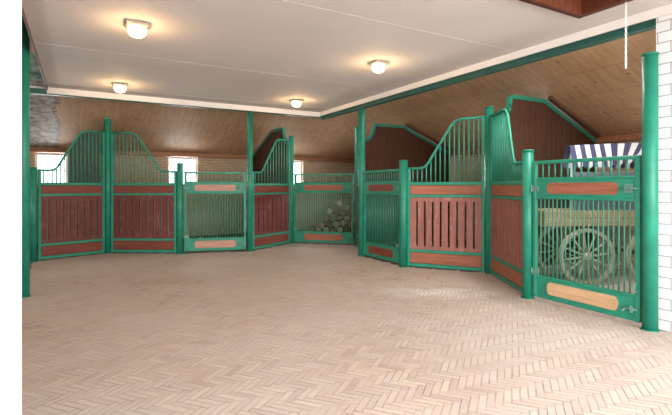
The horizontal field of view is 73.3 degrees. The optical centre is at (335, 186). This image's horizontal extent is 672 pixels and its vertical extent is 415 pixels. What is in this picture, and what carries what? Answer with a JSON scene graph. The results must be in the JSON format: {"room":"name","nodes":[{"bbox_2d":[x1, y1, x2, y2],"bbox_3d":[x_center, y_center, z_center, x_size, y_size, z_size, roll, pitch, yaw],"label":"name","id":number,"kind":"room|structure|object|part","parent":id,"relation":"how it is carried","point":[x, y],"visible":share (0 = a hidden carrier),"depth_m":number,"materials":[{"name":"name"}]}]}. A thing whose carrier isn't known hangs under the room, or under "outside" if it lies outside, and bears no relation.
{"room":"horse stable","nodes":[
{"label":"horse stable","id":0,"kind":"room"},
{"bbox_2d":[0,0,21,414],"bbox_3d":[-0.176,-0.600,1.108,9.570,4.000,0.300,0,0,-30],"label":"wall","id":1,"kind":"structure","parent":0,"point":[10,10],"depth_m":0.83,"materials":[{"name":"white paint"}]},
{"bbox_2d":[30,52,354,158],"bbox_3d":[-3.677,-1.732,10.960,13.820,1.864,4.510,0,0,-30],"label":"roof","id":2,"kind":"structure","parent":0,"point":[55,121],"depth_m":11.37,"materials":[{"name":"brown wood"}]},
{"bbox_2d":[30,152,354,243],"bbox_3d":[-4.705,0.245,12.768,13.720,2.310,0.250,0,0,-30],"label":"wall","id":3,"kind":"structure","parent":0,"point":[203,164],"depth_m":13.36,"materials":[{"name":"yellow brick"}]},
{"bbox_2d":[35,153,67,184],"bbox_3d":[-7.141,-0.445,11.366,0.700,0.790,0.060,0,0,-30],"label":"window","id":4,"kind":"structure","parent":3,"relation":"in","point":[36,154],"depth_m":11.34,"materials":[{"name":"white paint"}]},
{"bbox_2d":[168,157,196,184],"bbox_3d":[-4.394,-0.445,12.928,0.820,0.790,0.060,0,0,-30],"label":"window","id":5,"kind":"structure","parent":3,"relation":"in","point":[195,159],"depth_m":12.99,"materials":[{"name":"white paint"}]},
{"bbox_2d":[30,147,354,161],"bbox_3d":[-4.604,-0.907,12.589,13.220,0.115,0.158,0,0,-30],"label":"trim","id":6,"kind":"structure","parent":3,"relation":"attached to","point":[32,149],"depth_m":12.78,"materials":[{"name":"brown wood"}]},
{"bbox_2d":[294,161,301,181],"bbox_3d":[-1.508,-0.445,14.569,0.880,0.790,0.060,0,0,-30],"label":"window","id":7,"kind":"structure","parent":3,"relation":"in","point":[300,162],"depth_m":14.74,"materials":[{"name":"white paint"}]},
{"bbox_2d":[22,228,671,414],"bbox_3d":[-0.262,1.498,4.912,14.400,0.205,18.800,0,0,-30],"label":"floor","id":8,"kind":"structure","parent":0,"point":[298,328],"depth_m":4.03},
{"bbox_2d":[22,17,30,297],"bbox_3d":[-3.977,-0.451,5.753,0.160,3.699,0.160,0,0,-30],"label":"post","id":9,"kind":"object","parent":8,"relation":"on","point":[25,37],"visible":0.48,"depth_m":5.71,"materials":[{"name":"green metal"}]},
{"bbox_2d":[30,167,37,262],"bbox_3d":[-5.647,0.514,8.437,0.138,1.769,0.138,0,0,-30],"label":"post","id":10,"kind":"object","parent":8,"relation":"on","point":[33,170],"visible":0.88,"depth_m":8.39,"materials":[{"name":"green metal"}]},
{"bbox_2d":[38,130,104,259],"bbox_3d":[-5.226,0.105,8.979,0.056,2.530,1.228,0,0,38],"label":"panel","id":11,"kind":"object","parent":8,"relation":"on","point":[84,153],"visible":1,"depth_m":9.02,"materials":[{"name":"brown wood"}]},
{"bbox_3d":[-5.223,-0.730,8.977,0.042,0.860,1.228,0,0,38],"label":"rail","id":12,"kind":"part","parent":11,"relation":"part of","materials":[{"name":"green metal"}]},
{"bbox_2d":[101,117,107,153],"bbox_3d":[-5.440,-0.086,10.642,0.070,2.912,2.445,0,0,-30],"label":"wall","id":13,"kind":"structure","parent":8,"relation":"on","point":[105,117],"depth_m":10.35,"materials":[{"name":"green"}]},
{"bbox_2d":[104,119,110,253],"bbox_3d":[-4.800,-0.015,9.516,0.152,2.829,0.152,0,0,-30],"label":"post","id":14,"kind":"object","parent":8,"relation":"on","point":[107,121],"visible":1,"depth_m":9.46,"materials":[{"name":"green metal"}]},
{"bbox_2d":[111,132,176,252],"bbox_3d":[-4.030,0.105,9.480,1.398,2.530,0.048,0,0,3],"label":"panel","id":15,"kind":"object","parent":8,"relation":"on","point":[157,243],"visible":1,"depth_m":9.47,"materials":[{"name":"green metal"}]},
{"bbox_3d":[-4.030,-0.730,9.480,1.398,0.860,0.042,0,0,3],"label":"rail","id":16,"kind":"part","parent":15,"relation":"part of","materials":[{"name":"green metal"}]},
{"bbox_2d":[176,163,183,253],"bbox_3d":[-3.260,0.450,9.445,0.152,1.899,0.152,0,0,-30],"label":"post","id":17,"kind":"object","parent":8,"relation":"on","point":[179,165],"visible":1,"depth_m":9.39,"materials":[{"name":"green metal"}]},
{"bbox_2d":[183,172,245,251],"bbox_3d":[-2.565,0.515,9.602,1.289,1.670,0.107,0,0,-15],"label":"gate","id":18,"kind":"object","parent":17,"relation":"attached to","point":[221,243],"visible":1,"depth_m":9.61,"materials":[{"name":"green metal"}]},
{"bbox_3d":[-2.564,0.015,9.635,1.170,0.199,0.024,0,0,-15],"label":"steel plate","id":19,"kind":"part","parent":18,"relation":"part of","materials":[{"name":"green metal"}]},
{"bbox_3d":[-2.564,1.215,9.635,1.170,0.219,0.024,0,0,-15],"label":"steel plate","id":20,"kind":"part","parent":18,"relation":"part of","materials":[{"name":"green metal"}]},
{"bbox_2d":[247,112,252,251],"bbox_3d":[-1.869,-0.115,9.825,0.148,3.027,0.148,0,0,-30],"label":"post","id":21,"kind":"object","parent":8,"relation":"on","point":[249,114],"visible":1,"depth_m":9.77,"materials":[{"name":"green metal"}]},
{"bbox_2d":[253,127,287,194],"bbox_3d":[-1.837,-0.086,12.483,0.070,2.912,2.806,0,0,-30],"label":"wall","id":22,"kind":"structure","parent":8,"relation":"on","point":[261,154],"depth_m":12.29,"materials":[{"name":"brown wood"}]},
{"bbox_2d":[253,139,289,249],"bbox_3d":[-1.488,0.105,10.513,0.048,2.530,1.428,0,0,29],"label":"panel","id":23,"kind":"object","parent":8,"relation":"on","point":[271,212],"visible":0.94,"depth_m":10.52,"materials":[{"name":"brown wood"}]},
{"bbox_3d":[-1.488,-0.730,10.513,0.042,0.860,1.428,0,0,29],"label":"rail","id":24,"kind":"part","parent":23,"relation":"part of","materials":[{"name":"green metal"}]},
{"bbox_2d":[288,136,293,243],"bbox_3d":[-1.108,0.070,11.200,0.152,2.659,0.152,0,0,-30],"label":"post","id":25,"kind":"object","parent":8,"relation":"on","point":[291,138],"visible":0.94,"depth_m":11.14,"materials":[{"name":"green metal"}]},
{"bbox_2d":[293,174,353,243],"bbox_3d":[-0.322,0.515,10.935,1.523,1.670,0.107,0,0,16],"label":"gate","id":26,"kind":"object","parent":25,"relation":"attached to","point":[307,187],"visible":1,"depth_m":10.94,"materials":[{"name":"green metal"}]},
{"bbox_3d":[-0.305,0.015,10.963,1.404,0.199,0.024,0,0,16],"label":"steel plate","id":27,"kind":"part","parent":26,"relation":"part of","materials":[{"name":"green metal"}]},
{"bbox_3d":[-0.305,1.215,10.963,1.404,0.219,0.024,0,0,16],"label":"steel plate","id":28,"kind":"part","parent":26,"relation":"part of","materials":[{"name":"green metal"}]},
{"bbox_2d":[354,126,357,245],"bbox_3d":[0.498,-0.015,10.725,0.138,2.829,0.138,0,0,-30],"label":"post","id":29,"kind":"object","parent":8,"relation":"on","point":[356,127],"visible":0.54,"depth_m":10.69,"materials":[{"name":"green metal"}]},
{"bbox_2d":[356,170,357,247],"bbox_3d":[0.509,0.478,9.938,0.048,1.785,1.431,0,0,-1],"label":"panel","id":30,"kind":"object","parent":8,"relation":"on","point":[357,170],"visible":0.29,"depth_m":10.36,"materials":[{"name":"green metal"}]},
{"bbox_2d":[358,108,365,256],"bbox_3d":[0.520,-0.092,9.151,0.160,2.983,0.160,0,0,-30],"label":"post","id":31,"kind":"object","parent":8,"relation":"on","point":[361,111],"visible":0.95,"depth_m":9.09,"materials":[{"name":"green metal"}]},
{"bbox_2d":[399,160,407,267],"bbox_3d":[1.181,0.465,7.910,0.168,1.869,0.168,0,0,-30],"label":"post","id":32,"kind":"object","parent":8,"relation":"on","point":[403,164],"visible":1,"depth_m":7.85,"materials":[{"name":"green metal"}]},
{"bbox_2d":[363,169,398,262],"bbox_3d":[0.845,0.515,8.517,0.067,1.670,1.254,0,0,-28],"label":"gate","id":33,"kind":"object","parent":32,"relation":"attached to","point":[386,252],"visible":0.96,"depth_m":8.50,"materials":[{"name":"green metal"}]},
{"bbox_3d":[0.851,0.015,8.530,0.024,0.199,1.135,0,0,-28],"label":"steel plate","id":34,"kind":"part","parent":33,"relation":"part of","materials":[{"name":"green metal"}]},
{"bbox_3d":[0.851,1.215,8.530,0.024,0.219,1.135,0,0,-28],"label":"steel plate","id":35,"kind":"part","parent":33,"relation":"part of","materials":[{"name":"green metal"}]},
{"bbox_2d":[365,123,449,242],"bbox_3d":[1.816,-0.086,11.475,2.886,2.912,0.070,0,0,-30],"label":"wall","id":36,"kind":"structure","parent":8,"relation":"on","point":[386,144],"depth_m":11.29,"materials":[{"name":"brown wood"}]},
{"bbox_2d":[407,116,484,270],"bbox_3d":[1.833,0.105,7.613,1.289,2.530,0.048,0,0,25],"label":"panel","id":37,"kind":"object","parent":8,"relation":"on","point":[460,258],"visible":1,"depth_m":7.58,"materials":[{"name":"brown wood"}]},
{"bbox_3d":[1.833,-0.730,7.613,1.289,0.860,0.042,0,0,25],"label":"rail","id":38,"kind":"part","parent":37,"relation":"part of","materials":[{"name":"green metal"}]},
{"bbox_2d":[484,106,493,273],"bbox_3d":[2.484,0.050,7.316,0.156,2.699,0.156,0,0,-30],"label":"post","id":39,"kind":"object","parent":8,"relation":"on","point":[489,110],"visible":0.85,"depth_m":7.27,"materials":[{"name":"green metal"}]},
{"bbox_2d":[489,108,521,291],"bbox_3d":[2.453,0.105,6.508,0.049,2.530,1.472,0,0,2],"label":"panel","id":40,"kind":"object","parent":8,"relation":"on","point":[505,173],"visible":0.75,"depth_m":6.54,"materials":[{"name":"green metal"}]},
{"bbox_3d":[2.453,-0.730,6.508,0.042,0.860,1.472,0,0,2],"label":"rail","id":41,"kind":"part","parent":40,"relation":"part of","materials":[{"name":"green metal"}]},
{"bbox_2d":[521,149,534,298],"bbox_3d":[2.422,0.465,5.701,0.164,1.869,0.164,0,0,-30],"label":"post","id":42,"kind":"object","parent":8,"relation":"on","point":[527,154],"visible":0.99,"depth_m":5.64,"materials":[{"name":"green metal"}]},
{"bbox_2d":[530,155,641,322],"bbox_3d":[2.716,0.515,5.057,0.107,1.670,1.281,0,0,-27],"label":"gate","id":43,"kind":"object","parent":42,"relation":"attached to","point":[617,303],"visible":1,"depth_m":4.97,"materials":[{"name":"green metal"}]},
{"bbox_3d":[2.748,0.015,5.063,0.024,0.199,1.162,0,0,-27],"label":"steel plate","id":44,"kind":"part","parent":43,"relation":"part of","materials":[{"name":"green metal"}]},
{"bbox_3d":[2.748,1.215,5.063,0.024,0.219,1.162,0,0,-27],"label":"steel plate","id":45,"kind":"part","parent":43,"relation":"part of","materials":[{"name":"green metal"}]},
{"bbox_2d":[505,95,595,265],"bbox_3d":[3.784,-0.086,8.055,2.844,2.912,0.070,0,0,-30],"label":"wall","id":46,"kind":"structure","parent":8,"relation":"on","point":[536,124],"depth_m":7.98,"materials":[{"name":"brown wood"}]},
{"bbox_2d":[538,143,641,284],"bbox_3d":[3.938,0.363,6.788,1.982,2.059,0.830,0,0,-2],"label":"cart","id":47,"kind":"object","parent":8,"relation":"on","point":[614,149],"visible":0.5,"depth_m":6.42,"materials":[{"name":"brown wood"}]},
{"bbox_3d":[3.387,-0.020,6.499,0.037,1.110,0.037,0,0,-25],"label":"awning post","id":48,"kind":"part","parent":47,"relation":"part of","materials":[{"name":"white metal"}]},
{"bbox_3d":[4.225,0.154,6.854,1.220,0.758,0.020,0,0,-2],"label":"panel","id":49,"kind":"part","parent":47,"relation":"part of","materials":[{"name":"beige wood"}]},
{"bbox_2d":[640,51,659,331],"bbox_3d":[3.074,0.044,4.425,0.164,2.709,0.164,0,0,-30],"label":"post","id":50,"kind":"object","parent":8,"relation":"on","point":[649,59],"visible":1,"depth_m":4.37,"materials":[{"name":"green metal"}]},
{"bbox_3d":[3.074,1.393,4.425,0.164,0.011,0.164,0,0,-30],"label":"foot plate","id":51,"kind":"part","parent":50,"relation":"part of","materials":[{"name":"green metal"}]},
{"bbox_2d":[22,0,671,111],"bbox_3d":[-0.645,-1.780,5.626,5.420,0.060,8.420,0,0,-30],"label":"ceiling","id":52,"kind":"structure","parent":0,"point":[274,37],"depth_m":5.40,"materials":[{"name":"white paint"}]},
{"bbox_2d":[22,6,47,89],"bbox_3d":[-3.046,-1.724,4.382,0.015,0.049,8.130,0,0,-30],"label":"trim","id":53,"kind":"structure","parent":52,"relation":"attached to","point":[23,12],"depth_m":5.43,"materials":[{"name":"beige wood"}]},
{"bbox_2d":[30,86,46,89],"bbox_3d":[-6.731,-1.698,6.992,3.808,0.105,0.030,0,0,-30],"label":"trim","id":54,"kind":"structure","parent":52,"relation":"attached to","point":[39,87],"depth_m":7.86,"materials":[{"name":"beige paint"}]},
{"bbox_2d":[30,88,46,95],"bbox_3d":[-5.181,-1.645,7.774,0.338,0.090,0.138,0,0,-30],"label":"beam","id":55,"kind":"structure","parent":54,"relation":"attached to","point":[36,91],"depth_m":7.75,"materials":[{"name":"green paint"}]},
{"bbox_2d":[112,82,127,92],"bbox_3d":[-3.670,-1.681,7.680,0.230,0.137,0.230,0,0,-30],"label":"ceiling lamp","id":56,"kind":"object","parent":52,"relation":"attached to","point":[118,87],"visible":1,"depth_m":7.61,"materials":[{"name":"glass"}]},
{"bbox_3d":[-3.670,-1.663,7.680,0.185,0.103,0.185,0,0,-30],"label":"lamp shade","id":57,"kind":"part","parent":56,"relation":"part of","materials":[{"name":"white glass"}]},
{"bbox_2d":[124,19,149,37],"bbox_3d":[-2.136,-1.681,4.853,0.230,0.137,0.230,0,0,-30],"label":"ceiling lamp","id":58,"kind":"object","parent":52,"relation":"attached to","point":[137,29],"visible":1,"depth_m":4.79,"materials":[{"name":"glass"}]},
{"bbox_3d":[-2.136,-1.663,4.853,0.185,0.103,0.185,0,0,-30],"label":"lamp shade","id":59,"kind":"part","parent":58,"relation":"part of","materials":[{"name":"white glass"}]},
{"bbox_2d":[47,87,319,116],"bbox_3d":[-2.732,-1.697,9.266,5.390,0.104,0.030,0,0,-30],"label":"trim","id":60,"kind":"structure","parent":52,"relation":"attached to","point":[59,91],"depth_m":8.98,"materials":[{"name":"beige paint"}]},
{"bbox_2d":[47,93,321,117],"bbox_3d":[-2.836,-1.688,9.277,5.820,0.115,0.088,0,0,-30],"label":"ceiling beam","id":61,"kind":"structure","parent":52,"relation":"attached to","point":[47,93],"depth_m":9.04,"materials":[{"name":"green paint"}]},
{"bbox_2d":[35,0,515,109],"bbox_3d":[-1.254,-1.748,6.698,5.360,0.002,5.045,0,0,-30],"label":"trim","id":62,"kind":"structure","parent":52,"relation":"attached to","point":[280,0],"depth_m":5.70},
{"bbox_2d":[289,99,303,106],"bbox_3d":[-0.794,-1.681,9.092,0.230,0.137,0.230,0,0,-30],"label":"ceiling lamp","id":63,"kind":"object","parent":52,"relation":"attached to","point":[295,102],"visible":1,"depth_m":9.02,"materials":[{"name":"glass"}]},
{"bbox_3d":[-0.794,-1.663,9.092,0.185,0.103,0.185,0,0,-30],"label":"lamp shade","id":64,"kind":"part","parent":63,"relation":"part of","materials":[{"name":"white glass"}]},
{"bbox_2d":[367,60,389,72],"bbox_3d":[0.597,-1.681,6.353,0.230,0.137,0.230,0,0,-30],"label":"ceiling lamp","id":65,"kind":"object","parent":52,"relation":"attached to","point":[378,66],"visible":1,"depth_m":6.29,"materials":[{"name":"glass"}]},
{"bbox_3d":[0.597,-1.663,6.353,0.185,0.103,0.185,0,0,-30],"label":"lamp shade","id":66,"kind":"part","parent":65,"relation":"part of","materials":[{"name":"white glass"}]},
{"bbox_2d":[321,18,655,119],"bbox_3d":[1.434,-1.665,7.556,0.098,0.160,7.080,0,0,-30],"label":"ceiling beam","id":67,"kind":"structure","parent":52,"relation":"attached to","point":[645,26],"depth_m":5.85,"materials":[{"name":"green paint"}]},
{"bbox_2d":[519,0,632,18],"bbox_3d":[2.282,-2.047,3.857,0.990,0.705,1.060,0,0,-30],"label":"hatch","id":68,"kind":"object","parent":52,"relation":"attached to","point":[578,9],"visible":1,"depth_m":4.33,"materials":[{"name":"brown wood"}]},
{"bbox_2d":[625,2,626,68],"bbox_3d":[2.659,-1.392,4.146,0.018,0.616,0.018,0,0,14],"label":"pull chain","id":69,"kind":"object","parent":68,"relation":"hanging from","point":[625,2],"visible":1,"depth_m":4.14,"materials":[{"name":"beige paint"}]},
{"bbox_2d":[340,29,655,150],"bbox_3d":[2.385,-1.736,9.696,4.530,1.872,12.700,0,0,-30],"label":"roof","id":70,"kind":"structure","parent":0,"point":[594,83],"depth_m":7.87,"materials":[{"name":"brown wood"}]},
{"bbox_2d":[405,123,451,151],"bbox_3d":[2.402,-1.274,11.681,1.496,0.656,0.080,0,0,-30],"label":"rafter","id":71,"kind":"object","parent":70,"relation":"attached to","point":[406,124],"visible":0.86,"depth_m":11.59,"materials":[{"name":"brown wood"}]},
{"bbox_2d":[548,96,599,137],"bbox_3d":[4.371,-1.266,8.261,1.455,0.640,0.080,0,0,-30],"label":"rafter","id":72,"kind":"object","parent":70,"relation":"attached to","point":[551,99],"visible":1,"depth_m":8.21,"materials":[{"name":"brown wood"}]},
{"bbox_2d":[450,140,641,263],"bbox_3d":[3.967,0.245,11.142,0.250,2.310,11.150,0,0,-30],"label":"wall","id":73,"kind":"structure","parent":0,"point":[606,169],"depth_m":11.61,"materials":[{"name":"yellow brick"}]},
{"bbox_2d":[448,133,641,155],"bbox_3d":[3.788,-0.907,11.040,0.158,0.115,10.810,0,0,-30],"label":"trim","id":74,"kind":"structure","parent":73,"relation":"attached to","point":[634,136],"depth_m":8.47,"materials":[{"name":"brown wood"}]},
{"bbox_2d":[656,14,671,332],"bbox_3d":[3.606,-0.575,3.900,0.235,3.950,1.415,0,0,-30],"label":"brick wall","id":75,"kind":"structure","parent":0,"point":[664,23],"depth_m":4.39,"materials":[{"name":"white brick"}]},
{"bbox_2d":[320,3,671,115],"bbox_3d":[1.636,-1.704,7.067,0.030,0.089,8.170,0,0,-30],"label":"trim","id":76,"kind":"structure","parent":75,"relation":"attached to","point":[664,10],"depth_m":5.64,"materials":[{"name":"beige paint"}]},
{"bbox_3d":[0.105,1.156,12.405,0.175,0.171,0.482,0,0,0],"label":"log","id":77,"kind":"object","parent":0,"visible":0},
{"bbox_2d":[333,220,338,226],"bbox_3d":[0.006,1.000,12.438,0.168,0.168,0.538,0,0,0],"label":"log","id":78,"kind":"object","parent":77,"relation":"on","point":[335,221],"visible":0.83,"depth_m":12.17,"materials":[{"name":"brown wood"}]}
]}

